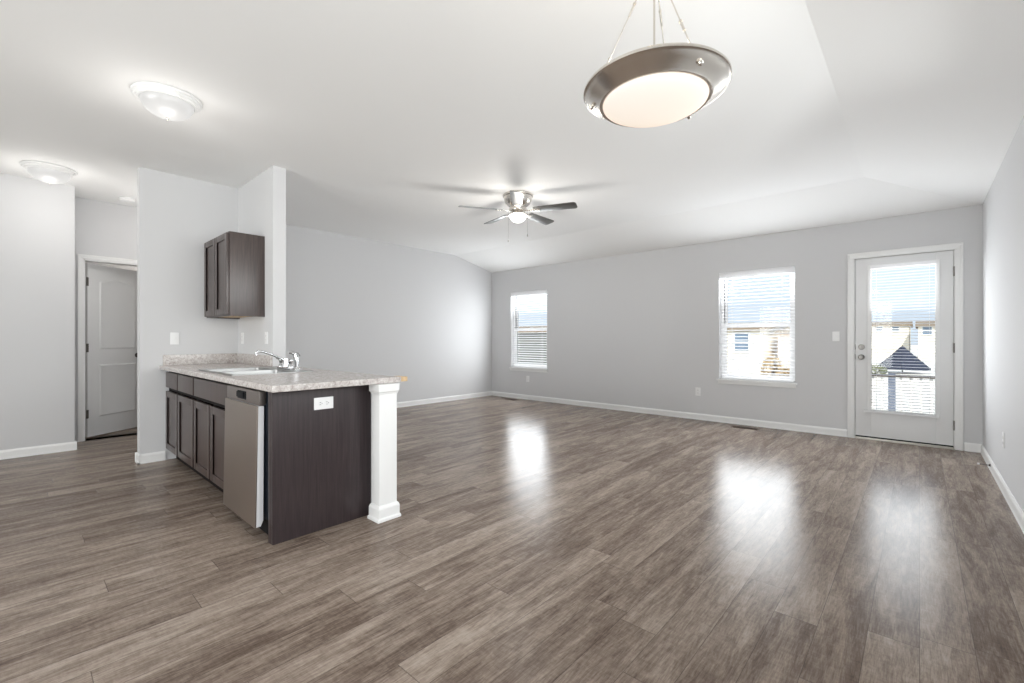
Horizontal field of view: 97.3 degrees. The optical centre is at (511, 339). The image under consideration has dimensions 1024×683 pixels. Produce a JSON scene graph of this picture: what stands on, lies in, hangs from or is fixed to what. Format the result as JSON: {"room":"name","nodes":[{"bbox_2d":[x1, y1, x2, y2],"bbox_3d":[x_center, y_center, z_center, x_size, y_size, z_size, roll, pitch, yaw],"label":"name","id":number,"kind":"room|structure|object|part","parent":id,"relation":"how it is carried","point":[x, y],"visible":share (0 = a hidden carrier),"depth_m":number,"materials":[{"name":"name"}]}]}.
{"room":"open-plan living room","nodes":[
{"label":"open-plan living room","id":0,"kind":"room"},
{"bbox_2d":[75,197,136,441],"bbox_3d":[-4.567,-0.280,5.483,0.150,2.861,2.600,0,0,42],"label":"wall","id":1,"kind":"structure","parent":0,"point":[106,229],"depth_m":5.18,"materials":[{"name":"white paint"}]},
{"bbox_2d":[78,254,136,441],"bbox_3d":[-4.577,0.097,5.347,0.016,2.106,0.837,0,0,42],"label":"trim","id":2,"kind":"structure","parent":1,"relation":"attached to","point":[81,257],"depth_m":5.06,"materials":[{"name":"white wood"}]},
{"bbox_2d":[85,263,136,436],"bbox_3d":[-4.935,0.126,5.577,0.158,2.024,0.711,0,0,10],"label":"door","id":3,"kind":"structure","parent":1,"relation":"in","point":[110,292],"depth_m":5.48,"materials":[{"name":"paint"}]},
{"bbox_3d":[-4.888,0.610,5.591,0.011,0.620,0.470,0,0,5],"label":"raised panel","id":4,"kind":"part","parent":3,"relation":"part of","materials":[{"name":"paint"}]},
{"bbox_3d":[-4.888,-0.305,5.591,0.011,0.850,0.470,0,0,5],"label":"raised panel","id":5,"kind":"part","parent":3,"relation":"part of","materials":[{"name":"paint"}]},
{"bbox_2d":[85,262,136,270],"bbox_3d":[-5.460,-0.280,6.291,2.260,2.860,2.840,0,0,42],"label":"wall","id":6,"kind":"structure","parent":0,"point":[133,268],"depth_m":7.04,"materials":[{"name":"white paint"}]},
{"bbox_2d":[137,167,237,459],"bbox_3d":[-3.206,-0.280,4.493,0.115,2.860,0.811,0,0,42],"label":"wall","id":7,"kind":"structure","parent":0,"point":[176,215],"depth_m":4.33,"materials":[{"name":"white paint"}]},
{"bbox_2d":[135,451,165,464],"bbox_3d":[-3.212,1.106,4.487,0.147,0.088,0.827,0,0,42],"label":"baseboard","id":8,"kind":"structure","parent":7,"relation":"attached to","point":[155,456],"depth_m":4.21,"materials":[{"name":"white wood"}]},
{"bbox_2d":[170,332,178,343],"bbox_3d":[-3.253,-0.008,4.344,0.016,0.115,0.070,0,0,42],"label":"light switch","id":9,"kind":"object","parent":7,"relation":"attached to","point":[174,337],"visible":1,"depth_m":4.34,"materials":[{"name":"white plastic"}]},
{"bbox_2d":[163,353,236,364],"bbox_3d":[-3.098,0.198,4.510,0.020,0.100,0.639,0,0,42],"label":"backsplash","id":10,"kind":"structure","parent":7,"relation":"attached to","point":[183,359],"depth_m":4.48,"materials":[{"name":"stone"}]},
{"bbox_2d":[0,173,491,449],"bbox_3d":[-4.182,-0.280,5.457,0.495,2.860,10.977,0,0,42],"label":"wall","id":11,"kind":"structure","parent":0,"point":[354,304],"depth_m":6.57,"materials":[{"name":"white paint"}]},
{"bbox_2d":[0,441,76,459],"bbox_3d":[-6.202,1.106,3.143,0.416,0.088,4.536,0,0,42],"label":"baseboard","id":12,"kind":"structure","parent":11,"relation":"attached to","point":[68,446],"depth_m":4.48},
{"bbox_2d":[397,391,491,407],"bbox_3d":[-2.047,1.106,7.435,0.016,0.088,4.877,0,0,42],"label":"baseboard","id":13,"kind":"structure","parent":11,"relation":"attached to","point":[489,393],"depth_m":8.27,"materials":[{"name":"white wood"}]},
{"bbox_2d":[238,166,371,502],"bbox_3d":[-2.456,-0.280,4.432,4.390,2.860,0.125,0,0,42],"label":"wall","id":14,"kind":"structure","parent":0,"point":[262,200],"depth_m":4.19,"materials":[{"name":"white paint"}]},
{"bbox_2d":[204,231,264,318],"bbox_3d":[-2.705,-0.591,4.373,0.720,0.758,0.314,0,0,42],"label":"upper cabinet","id":15,"kind":"object","parent":14,"relation":"attached to","point":[234,262],"visible":1,"depth_m":4.17,"materials":[{"name":"brown wood"}]},
{"bbox_3d":[-2.936,-0.591,4.384,0.346,0.734,0.020,0,0,42],"label":"door","id":16,"kind":"part","parent":15,"relation":"part of","materials":[{"name":"brown wood"}]},
{"bbox_3d":[-2.671,-0.591,4.145,0.344,0.734,0.020,0,0,42],"label":"door","id":17,"kind":"part","parent":15,"relation":"part of","materials":[{"name":"brown wood"}]},
{"bbox_2d":[241,333,243,343],"bbox_3d":[-2.787,-0.010,4.655,0.070,0.115,0.008,0,0,42],"label":"wall outlet","id":18,"kind":"object","parent":14,"relation":"attached to","point":[242,334],"visible":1,"depth_m":4.65,"materials":[{"name":"white plastic"}]},
{"bbox_2d":[237,353,272,365],"bbox_3d":[-2.539,0.198,4.422,0.926,0.100,0.020,0,0,42],"label":"backsplash","id":19,"kind":"structure","parent":14,"relation":"attached to","point":[264,360],"depth_m":4.36,"materials":[{"name":"stone"}]},
{"bbox_2d":[265,332,267,343],"bbox_3d":[-2.301,-0.013,4.215,0.070,0.115,0.008,0,0,42],"label":"wall outlet","id":20,"kind":"object","parent":14,"relation":"attached to","point":[266,333],"visible":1,"depth_m":4.21,"materials":[{"name":"white plastic"}]},
{"bbox_2d":[0,395,1023,682],"bbox_3d":[-2.419,1.210,3.860,10.032,0.120,10.997,0,0,42],"label":"floor","id":21,"kind":"structure","parent":0,"point":[531,541],"depth_m":2.31,"materials":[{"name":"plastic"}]},
{"bbox_2d":[166,371,188,466],"bbox_3d":[-2.930,0.718,4.362,0.469,0.864,0.605,0,0,42],"label":"base cabinet","id":22,"kind":"object","parent":21,"relation":"on","point":[172,394],"visible":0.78,"depth_m":4.14,"materials":[{"name":"brown wood"}]},
{"bbox_3d":[-3.127,0.381,4.146,0.433,0.142,0.020,0,0,42],"label":"drawer","id":23,"kind":"part","parent":22,"relation":"part of","materials":[{"name":"brown wood"}]},
{"bbox_3d":[-3.127,0.763,4.146,0.433,0.546,0.020,0,0,42],"label":"door","id":24,"kind":"part","parent":22,"relation":"part of","materials":[{"name":"brown wood"}]},
{"bbox_2d":[178,374,205,479],"bbox_3d":[-2.560,0.718,4.027,0.529,0.864,0.605,0,0,42],"label":"base cabinet","id":25,"kind":"object","parent":21,"relation":"on","point":[186,399],"visible":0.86,"depth_m":3.81,"materials":[{"name":"brown wood"}]},
{"bbox_3d":[-2.756,0.381,3.810,0.493,0.142,0.020,0,0,42],"label":"drawer","id":26,"kind":"part","parent":25,"relation":"part of","materials":[{"name":"brown wood"}]},
{"bbox_3d":[-2.756,0.763,3.810,0.493,0.546,0.020,0,0,42],"label":"door","id":27,"kind":"part","parent":25,"relation":"part of","materials":[{"name":"brown wood"}]},
{"bbox_2d":[194,377,232,491],"bbox_3d":[-2.026,0.718,3.544,0.909,0.864,0.605,0,0,42],"label":"base cabinet","id":28,"kind":"object","parent":21,"relation":"on","point":[209,409],"visible":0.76,"depth_m":3.33,"materials":[{"name":"brown wood"}]},
{"bbox_3d":[-2.390,0.763,3.479,0.420,0.546,0.020,0,0,42],"label":"door","id":29,"kind":"part","parent":28,"relation":"part of","materials":[{"name":"brown wood"}]},
{"bbox_3d":[-2.222,0.381,3.327,0.873,0.142,0.020,0,0,42],"label":"drawer","id":30,"kind":"part","parent":28,"relation":"part of","materials":[{"name":"brown wood"}]},
{"bbox_3d":[-2.054,0.763,3.175,0.420,0.546,0.020,0,0,42],"label":"door","id":31,"kind":"part","parent":28,"relation":"part of","materials":[{"name":"brown wood"}]},
{"bbox_2d":[159,353,406,392],"bbox_3d":[-2.019,0.216,3.642,2.787,0.137,0.854,0,0,42],"label":"countertop","id":32,"kind":"structure","parent":28,"relation":"on","point":[187,364],"depth_m":3.08,"materials":[{"name":"stone"}]},
{"bbox_2d":[200,367,312,375],"bbox_3d":[-2.029,0.331,3.541,0.846,0.174,0.553,0,0,42],"label":"sink","id":33,"kind":"object","parent":32,"relation":"in","point":[249,370],"visible":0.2,"depth_m":3.56,"materials":[{"name":"metal"}]},
{"bbox_3d":[-2.207,0.332,3.647,0.379,0.172,0.411,0,0,42],"label":"bowl","id":34,"kind":"part","parent":33,"relation":"part of","materials":[{"name":"metal"}]},
{"bbox_3d":[-1.905,0.332,3.374,0.379,0.172,0.411,0,0,42],"label":"bowl","id":35,"kind":"part","parent":33,"relation":"part of","materials":[{"name":"metal"}]},
{"bbox_2d":[289,351,300,369],"bbox_3d":[-1.714,0.166,3.553,0.082,0.153,0.052,0,0,-6],"label":"sprayer","id":36,"kind":"object","parent":33,"relation":"on","point":[296,358],"visible":0.95,"depth_m":3.54,"materials":[{"name":"silver metal"}]},
{"bbox_2d":[255,350,293,369],"bbox_3d":[-1.927,0.164,3.623,0.253,0.158,0.255,0,0,42],"label":"faucet","id":37,"kind":"object","parent":32,"relation":"on","point":[283,363],"visible":0.96,"depth_m":3.64,"materials":[{"name":"silver metal"}]},
{"bbox_3d":[-1.937,0.191,3.766,0.059,0.073,0.042,0,0,21],"label":"handle","id":38,"kind":"part","parent":37,"relation":"part of","materials":[{"name":"silver metal"}]},
{"bbox_3d":[-1.858,0.235,3.699,0.230,0.016,0.052,0,0,42],"label":"plate","id":39,"kind":"part","parent":37,"relation":"part of","materials":[{"name":"silver metal"}]},
{"bbox_3d":[-1.784,0.191,3.627,0.042,0.073,0.059,0,0,-27],"label":"handle","id":40,"kind":"part","parent":37,"relation":"part of","materials":[{"name":"silver metal"}]},
{"bbox_2d":[223,385,267,533],"bbox_3d":[-1.478,0.726,3.005,0.580,0.848,0.628,0,0,42],"label":"dishwasher","id":41,"kind":"object","parent":21,"relation":"on","point":[245,492],"visible":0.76,"depth_m":2.69,"materials":[{"name":"silver metal"}]},
{"bbox_3d":[-1.676,0.343,2.785,0.150,0.049,0.012,0,0,42],"label":"latch handle","id":42,"kind":"part","parent":41,"relation":"part of","materials":[{"name":"black plastic"}]},
{"bbox_3d":[-1.660,0.342,2.803,0.578,0.080,0.038,0,0,42],"label":"control panel","id":43,"kind":"part","parent":41,"relation":"part of","materials":[{"name":"metal"}]},
{"bbox_3d":[-1.623,1.105,2.838,0.548,0.088,0.030,0,0,42],"label":"kick plate","id":44,"kind":"part","parent":41,"relation":"part of","materials":[{"name":"black plastic"}]},
{"bbox_2d":[262,391,267,519],"bbox_3d":[-1.456,0.682,3.031,0.558,0.755,0.560,0,0,42],"label":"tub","id":45,"kind":"object","parent":41,"relation":"in","point":[265,394],"depth_m":2.64,"materials":[{"name":"metal"}]},
{"bbox_2d":[268,385,370,544],"bbox_3d":[-1.155,0.718,2.757,0.063,0.864,0.607,0,0,42],"label":"end panel","id":46,"kind":"object","parent":21,"relation":"on","point":[319,461],"visible":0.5,"depth_m":2.69,"materials":[{"name":"brown wood"}]},
{"bbox_2d":[314,396,332,409],"bbox_3d":[-1.138,0.386,2.723,0.008,0.072,0.118,0,0,42],"label":"wall outlet","id":47,"kind":"object","parent":46,"relation":"attached to","point":[322,402],"visible":1,"depth_m":2.72,"materials":[{"name":"white plastic"}]},
{"bbox_2d":[367,383,400,523],"bbox_3d":[-0.826,0.718,2.912,0.132,0.864,0.167,0,0,42],"label":"post","id":48,"kind":"object","parent":21,"relation":"on","point":[384,506],"visible":0.87,"depth_m":2.87,"materials":[{"name":"white wood"}]},
{"bbox_3d":[-0.826,1.101,2.912,0.132,0.099,0.167,0,0,42],"label":"post","id":49,"kind":"part","parent":48,"relation":"part of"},
{"bbox_2d":[731,425,758,429],"bbox_3d":[3.023,1.147,5.843,0.310,0.006,0.110,0,0,42],"label":"floor vent","id":50,"kind":"object","parent":21,"relation":"in","point":[733,425],"visible":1,"depth_m":5.84,"materials":[{"name":"brown metal"}]},
{"bbox_2d":[0,0,1023,272],"bbox_3d":[-2.471,-1.536,3.907,9.892,0.347,10.717,0,0,42],"label":"ceiling","id":51,"kind":"structure","parent":0,"point":[383,119],"depth_m":3.10,"materials":[{"name":"white paint"}]},
{"bbox_2d":[19,160,77,184],"bbox_3d":[-4.300,-1.514,4.187,0.380,0.151,0.380,0,0,42],"label":"ceiling light","id":52,"kind":"object","parent":51,"relation":"attached to","point":[50,173],"visible":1,"depth_m":4.10,"materials":[{"name":"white glass"}]},
{"bbox_3d":[-4.300,-1.504,4.187,0.288,0.098,0.288,0,0,42],"label":"lamp shade","id":53,"kind":"part","parent":52,"relation":"part of","materials":[{"name":"white glass"}]},
{"bbox_2d":[119,196,134,202],"bbox_3d":[-4.345,-1.569,5.080,0.140,0.041,0.140,0,0,42],"label":"smoke detector","id":54,"kind":"object","parent":51,"relation":"attached to","point":[124,199],"visible":1,"depth_m":5.04,"materials":[{"name":"white plastic"}]},
{"bbox_2d":[130,81,202,120],"bbox_3d":[-2.265,-1.514,2.961,0.380,0.151,0.380,0,0,42],"label":"ceiling light","id":55,"kind":"object","parent":51,"relation":"attached to","point":[167,102],"visible":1,"depth_m":2.87,"materials":[{"name":"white glass"}]},
{"bbox_3d":[-2.265,-1.504,2.961,0.288,0.098,0.288,0,0,42],"label":"lamp shade","id":56,"kind":"part","parent":55,"relation":"part of","materials":[{"name":"white glass"}]},
{"bbox_2d":[458,190,576,241],"bbox_3d":[0.082,-1.330,4.995,1.268,0.520,1.235,0,0,42],"label":"ceiling fan","id":57,"kind":"object","parent":51,"relation":"hanging from","point":[517,200],"visible":1,"depth_m":4.87,"materials":[{"name":"silver metal"}]},
{"bbox_3d":[-0.339,-1.412,4.844,0.470,0.034,0.130,0,0,-16],"label":"blade","id":58,"kind":"part","parent":57,"relation":"part of","materials":[{"name":"silver metal"}]},
{"bbox_3d":[-0.169,-1.412,5.308,0.130,0.034,0.470,0,0,-34],"label":"blade","id":59,"kind":"part","parent":57,"relation":"part of","materials":[{"name":"silver metal"}]},
{"bbox_3d":[0.049,-1.412,4.539,0.130,0.034,0.470,0,0,2],"label":"blade","id":60,"kind":"part","parent":57,"relation":"part of","materials":[{"name":"silver metal"}]},
{"bbox_3d":[0.065,-1.325,4.959,0.187,0.078,0.187,0,0,42],"label":"lamp shade","id":61,"kind":"part","parent":57,"relation":"part of","materials":[{"name":"white glass"}]},
{"bbox_3d":[0.324,-1.412,5.289,0.130,0.034,0.470,0,0,38],"label":"blade","id":62,"kind":"part","parent":57,"relation":"part of","materials":[{"name":"silver metal"}]},
{"bbox_3d":[0.459,-1.412,4.814,0.470,0.034,0.130,0,0,20],"label":"blade","id":63,"kind":"part","parent":57,"relation":"part of","materials":[{"name":"silver metal"}]},
{"bbox_2d":[583,0,731,127],"bbox_3d":[0.500,-1.194,1.584,0.492,0.790,0.492,0,0,42],"label":"pendant light","id":64,"kind":"object","parent":51,"relation":"hanging from","point":[654,85],"visible":1,"depth_m":1.47,"materials":[{"name":"silver metal"}]},
{"bbox_3d":[0.388,-1.089,1.616,0.202,0.414,0.011,0,0,16],"label":"hanging rod","id":65,"kind":"part","parent":64,"relation":"part of","materials":[{"name":"silver metal"}]},
{"bbox_3d":[0.500,-1.093,1.584,0.007,0.373,0.007,0,0,42],"label":"rod","id":66,"kind":"part","parent":64,"relation":"part of","materials":[{"name":"silver metal"}]},
{"bbox_3d":[0.500,-0.820,1.584,0.368,0.042,0.368,0,0,42],"label":"lamp shade","id":67,"kind":"part","parent":64,"relation":"part of","materials":[{"name":"white glass"}]},
{"bbox_3d":[0.568,-1.089,1.679,0.011,0.414,0.202,0,0,35],"label":"hanging rod","id":68,"kind":"part","parent":64,"relation":"part of","materials":[{"name":"silver metal"}]},
{"bbox_3d":[0.528,-1.089,1.470,0.011,0.414,0.202,0,0,-14],"label":"hanging rod","id":69,"kind":"part","parent":64,"relation":"part of","materials":[{"name":"silver metal"}]},
{"bbox_2d":[492,204,982,450],"bbox_3d":[2.280,-0.165,6.909,7.137,2.630,0.150,0,0,42],"label":"wall","id":70,"kind":"structure","parent":0,"point":[639,329],"depth_m":6.43,"materials":[{"name":"white paint"}]},
{"bbox_2d":[509,367,547,372],"bbox_3d":[0.330,0.580,8.612,0.950,0.064,0.118,0,0,42],"label":"trim","id":71,"kind":"structure","parent":70,"relation":"attached to","point":[511,368],"depth_m":8.55,"materials":[{"name":"white wood"}]},
{"bbox_2d":[514,294,546,367],"bbox_3d":[0.389,-0.188,8.678,0.900,1.475,0.065,0,0,42],"label":"window","id":72,"kind":"structure","parent":70,"relation":"in","point":[516,304],"depth_m":8.93,"materials":[{"name":"plastic"}]},
{"bbox_2d":[511,289,546,368],"bbox_3d":[0.331,-0.189,8.613,0.892,1.465,0.085,0,0,42],"label":"window blind","id":73,"kind":"object","parent":72,"relation":"attached to","point":[534,292],"visible":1,"depth_m":8.60,"materials":[{"name":"white plastic"}]},
{"bbox_3d":[0.341,0.535,8.624,0.876,0.018,0.050,0,0,42],"label":"rail","id":74,"kind":"part","parent":73,"relation":"part of","materials":[{"name":"white plastic"}]},
{"bbox_3d":[0.399,-0.525,8.689,0.816,0.716,0.025,0,0,42],"label":"sash","id":75,"kind":"part","parent":72,"relation":"part of","materials":[{"name":"glass"}]},
{"bbox_3d":[0.379,0.149,8.666,0.816,0.718,0.025,0,0,42],"label":"sash","id":76,"kind":"part","parent":72,"relation":"part of","materials":[{"name":"plastic"}]},
{"bbox_2d":[695,387,699,395],"bbox_3d":[2.664,0.750,6.454,0.070,0.115,0.008,0,0,42],"label":"wall outlet","id":77,"kind":"object","parent":70,"relation":"attached to","point":[697,390],"visible":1,"depth_m":6.46,"materials":[{"name":"white plastic"}]},
{"bbox_2d":[492,391,981,452],"bbox_3d":[2.168,1.106,6.898,6.987,0.088,0.016,0,0,42],"label":"baseboard","id":78,"kind":"structure","parent":70,"relation":"attached to","point":[970,447],"depth_m":6.38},
{"bbox_2d":[716,378,796,387],"bbox_3d":[3.236,0.580,5.981,0.960,0.064,0.118,0,0,42],"label":"trim","id":79,"kind":"structure","parent":70,"relation":"attached to","point":[721,380],"depth_m":5.92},
{"bbox_2d":[721,272,794,380],"bbox_3d":[3.295,-0.188,6.047,0.910,1.475,0.065,0,0,42],"label":"window","id":80,"kind":"structure","parent":70,"relation":"in","point":[723,284],"depth_m":6.06,"materials":[{"name":"plastic"}]},
{"bbox_2d":[719,266,794,381],"bbox_3d":[3.237,-0.189,5.982,0.902,1.465,0.085,0,0,42],"label":"window blind","id":81,"kind":"object","parent":80,"relation":"attached to","point":[790,269],"visible":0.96,"depth_m":5.96,"materials":[{"name":"white plastic"}]},
{"bbox_3d":[3.247,0.535,5.993,0.886,0.018,0.050,0,0,42],"label":"rail","id":82,"kind":"part","parent":81,"relation":"part of","materials":[{"name":"white plastic"}]},
{"bbox_3d":[3.285,0.149,6.036,0.826,0.718,0.025,0,0,42],"label":"sash","id":83,"kind":"part","parent":80,"relation":"part of","materials":[{"name":"glass"}]},
{"bbox_3d":[3.305,-0.525,6.058,0.826,0.716,0.025,0,0,42],"label":"sash","id":84,"kind":"part","parent":80,"relation":"part of","materials":[{"name":"glass"}]},
{"bbox_2d":[832,332,839,340],"bbox_3d":[3.860,-0.035,5.367,0.070,0.115,0.016,0,0,42],"label":"light switch","id":85,"kind":"object","parent":70,"relation":"attached to","point":[835,335],"visible":1,"depth_m":5.37,"materials":[{"name":"white plastic"}]},
{"bbox_2d":[864,260,938,418],"bbox_3d":[4.277,0.001,4.966,0.628,1.669,0.046,0,0,42],"label":"door blind","id":86,"kind":"object","parent":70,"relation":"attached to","point":[929,263],"visible":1,"depth_m":4.93,"materials":[{"name":"white plastic"}]},
{"bbox_3d":[4.126,0.004,5.096,0.002,1.623,0.031,0,0,42],"label":"ladder cord","id":87,"kind":"part","parent":86,"relation":"part of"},
{"bbox_3d":[4.273,0.822,4.963,0.597,0.018,0.028,0,0,42],"label":"rail","id":88,"kind":"part","parent":86,"relation":"part of","materials":[{"name":"white plastic"}]},
{"bbox_3d":[4.288,-0.816,4.949,0.548,0.036,0.036,0,0,42],"label":"head rail","id":89,"kind":"part","parent":86,"relation":"part of","materials":[{"name":"white plastic"}]},
{"bbox_3d":[4.451,0.004,4.802,0.002,1.623,0.031,0,0,42],"label":"ladder cord","id":90,"kind":"part","parent":86,"relation":"part of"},
{"bbox_2d":[854,249,954,449],"bbox_3d":[4.334,0.100,5.006,0.863,2.100,0.214,0,0,42],"label":"door","id":91,"kind":"structure","parent":70,"relation":"in","point":[902,429],"depth_m":4.91,"materials":[{"name":"paint"}]},
{"bbox_3d":[4.024,0.205,5.191,0.062,0.062,0.072,0,0,42],"label":"knob","id":92,"kind":"part","parent":91,"relation":"part of","materials":[{"name":"silver metal"}]},
{"bbox_3d":[4.312,-0.006,4.975,0.604,1.687,0.014,0,0,42],"label":"lite frame","id":93,"kind":"part","parent":91,"relation":"part of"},
{"bbox_2d":[847,242,962,450],"bbox_3d":[4.300,0.075,4.968,0.963,2.150,0.016,0,0,42],"label":"trim","id":94,"kind":"structure","parent":70,"relation":"attached to","point":[958,247],"depth_m":4.77,"materials":[{"name":"white wood"}]},
{"bbox_2d":[983,116,1023,512],"bbox_3d":[1.237,-0.165,0.551,0.150,2.630,10.677,0,0,42],"label":"wall","id":95,"kind":"structure","parent":0,"point":[1003,205],"depth_m":3.34,"materials":[{"name":"white paint"}]},
{"bbox_2d":[980,444,1023,533],"bbox_3d":[1.175,1.106,0.607,0.016,0.088,10.677,0,0,42],"label":"baseboard","id":96,"kind":"structure","parent":95,"relation":"attached to","point":[1011,501],"depth_m":3.25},
{"bbox_2d":[1002,432,1004,447],"bbox_3d":[3.710,0.760,3.401,0.008,0.115,0.070,0,0,42],"label":"wall outlet","id":97,"kind":"object","parent":95,"relation":"attached to","point":[1003,433],"visible":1,"depth_m":3.38,"materials":[{"name":"white plastic"}]},
{"label":"outside","id":98,"kind":"structure","parent":0,"visible":0},
{"bbox_2d":[872,345,934,413],"bbox_3d":[25.439,2.050,57.904,200.000,0.300,280.000,0,0,42],"label":"ground","id":99,"kind":"structure","parent":98,"point":[914,348],"depth_m":17.75,"materials":[{"name":"white"}]},
{"bbox_2d":[518,326,546,364],"bbox_3d":[-0.075,0.510,32.103,17.100,2.780,8.800,0,0,42],"label":"house","id":100,"kind":"structure","parent":99,"relation":"on","point":[519,332],"depth_m":25.31,"materials":[{"name":"grey"}]},
{"bbox_2d":[727,322,786,374],"bbox_3d":[11.303,0.510,24.839,6.720,2.780,8.300,0,0,42],"label":"house","id":101,"kind":"structure","parent":99,"relation":"on","point":[744,328],"depth_m":20.25,"materials":[{"name":"beige"}]},
{"bbox_3d":[10.350,0.140,20.292,0.568,0.758,0.040,0,0,42],"label":"pane","id":102,"kind":"part","parent":101,"relation":"part of","materials":[{"name":"clear glass"}]},
{"bbox_2d":[760,355,783,375],"bbox_3d":[10.242,1.267,17.693,0.803,1.279,0.882,0,0,-17],"label":"shrub","id":103,"kind":"object","parent":99,"relation":"on","point":[775,372],"visible":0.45,"depth_m":17.60,"materials":[{"name":"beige plant"}]},
{"bbox_2d":[774,327,789,375],"bbox_3d":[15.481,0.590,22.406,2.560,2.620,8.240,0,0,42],"label":"house","id":104,"kind":"structure","parent":99,"relation":"on","point":[778,331],"depth_m":20.07,"materials":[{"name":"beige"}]},
{"bbox_2d":[779,366,789,375],"bbox_3d":[10.960,1.482,17.858,0.764,0.854,0.773,0,0,42],"label":"shrub","id":105,"kind":"object","parent":99,"relation":"on","point":[785,369],"visible":0.14,"depth_m":17.77,"materials":[{"name":"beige plant"}]},
{"bbox_2d":[872,364,887,373],"bbox_3d":[18.816,1.602,23.428,1.147,0.626,1.096,0,0,42],"label":"shrub","id":106,"kind":"object","parent":99,"relation":"on","point":[873,368],"visible":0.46,"depth_m":23.12,"materials":[{"name":"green plant"}]},
{"bbox_2d":[872,321,912,357],"bbox_3d":[38.480,0.015,50.145,9.150,3.770,10.400,0,0,42],"label":"house","id":107,"kind":"structure","parent":99,"relation":"on","point":[897,343],"depth_m":44.64,"materials":[{"name":"beige"}]},
{"bbox_2d":[872,373,934,413],"bbox_3d":[5.411,1.225,6.126,3.010,1.350,2.872,0,0,42],"label":"railing","id":108,"kind":"object","parent":99,"relation":"on","point":[890,379],"visible":0.09,"depth_m":7.17,"materials":[{"name":"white wood"}]},
{"bbox_3d":[6.097,1.225,7.227,0.090,1.350,0.090,0,0,42],"label":"post","id":109,"kind":"part","parent":108,"relation":"part of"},
{"bbox_3d":[6.268,0.585,7.073,3.000,0.040,0.100,0,0,42],"label":"rail","id":110,"kind":"part","parent":108,"relation":"part of","materials":[{"name":"white wood"}]},
{"bbox_2d":[879,345,930,372],"bbox_3d":[22.015,1.115,25.393,2.180,1.570,2.180,0,0,-25],"label":"patio umbrella","id":111,"kind":"object","parent":99,"relation":"on","point":[892,362],"visible":0.66,"depth_m":24.89,"materials":[{"name":"blue fabric"}]},
{"bbox_2d":[915,321,934,360],"bbox_3d":[42.192,0.065,42.064,6.700,3.670,9.400,0,0,42],"label":"house","id":112,"kind":"structure","parent":99,"relation":"on","point":[923,344],"depth_m":40.51,"materials":[{"name":"beige"}]},
{"bbox_3d":[37.275,-0.775,40.432,0.598,0.648,0.040,0,0,42],"label":"pane","id":113,"kind":"part","parent":112,"relation":"part of","materials":[{"name":"clear glass"}]}
]}

